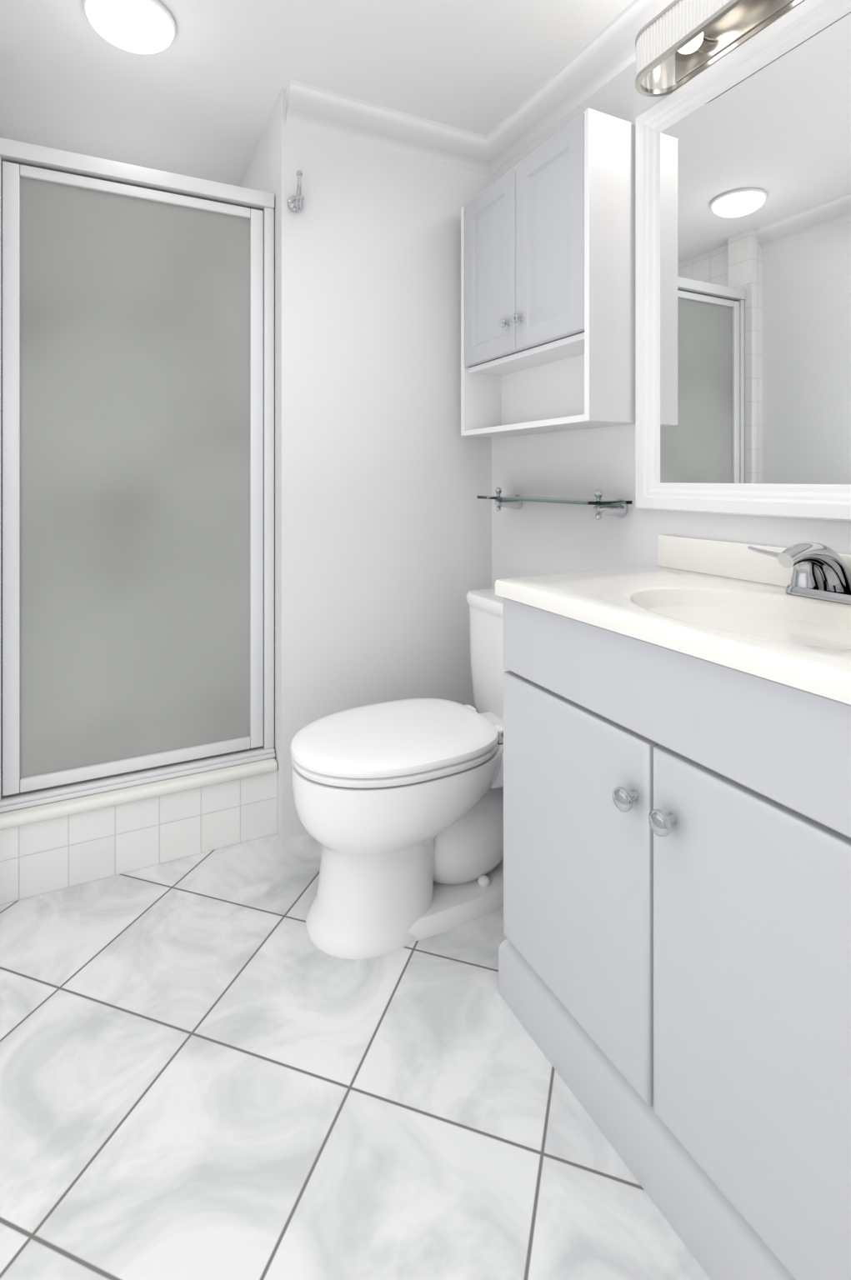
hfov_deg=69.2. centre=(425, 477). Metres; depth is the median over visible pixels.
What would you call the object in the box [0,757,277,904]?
shower curb
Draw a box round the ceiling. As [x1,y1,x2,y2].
[0,0,633,186]
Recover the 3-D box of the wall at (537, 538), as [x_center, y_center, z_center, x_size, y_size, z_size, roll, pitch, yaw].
[0.897,-0.035,0.870,0.100,2.170,2.800,0,0,-27]
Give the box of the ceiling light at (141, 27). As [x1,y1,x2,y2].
[82,0,175,54]
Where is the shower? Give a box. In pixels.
[0,137,274,812]
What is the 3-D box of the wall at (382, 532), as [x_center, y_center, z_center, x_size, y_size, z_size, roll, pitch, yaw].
[-0.285,-0.035,2.430,0.816,2.170,1.050,0,0,-27]
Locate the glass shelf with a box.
[476,487,631,519]
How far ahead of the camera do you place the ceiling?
1.68 m
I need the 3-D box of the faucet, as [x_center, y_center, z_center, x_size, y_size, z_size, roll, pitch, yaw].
[0.646,0.154,1.021,0.204,0.099,0.176,0,0,29]
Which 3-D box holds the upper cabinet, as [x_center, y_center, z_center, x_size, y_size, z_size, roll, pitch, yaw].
[0.303,-0.499,1.737,0.180,0.732,0.598,0,0,-27]
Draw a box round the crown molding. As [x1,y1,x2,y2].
[285,0,674,175]
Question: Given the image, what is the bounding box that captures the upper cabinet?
[460,108,634,437]
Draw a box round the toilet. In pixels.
[290,588,509,959]
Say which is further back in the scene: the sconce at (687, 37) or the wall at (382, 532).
the wall at (382, 532)
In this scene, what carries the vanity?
on the floor
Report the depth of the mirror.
1.23 m
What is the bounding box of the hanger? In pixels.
[286,170,304,212]
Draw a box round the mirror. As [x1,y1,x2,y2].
[635,0,850,521]
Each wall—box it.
[240,89,491,841]
[491,60,850,588]
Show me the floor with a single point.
(192, 1087)
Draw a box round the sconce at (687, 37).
[635,0,804,96]
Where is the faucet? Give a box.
[747,541,850,604]
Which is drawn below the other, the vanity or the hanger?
the vanity
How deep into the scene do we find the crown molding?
1.82 m
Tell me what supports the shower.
on the shower curb
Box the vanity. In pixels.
[495,535,850,1279]
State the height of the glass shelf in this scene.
0.074 m
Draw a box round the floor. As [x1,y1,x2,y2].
[0,833,709,1279]
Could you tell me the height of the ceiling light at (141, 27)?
0.058 m
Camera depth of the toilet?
1.40 m

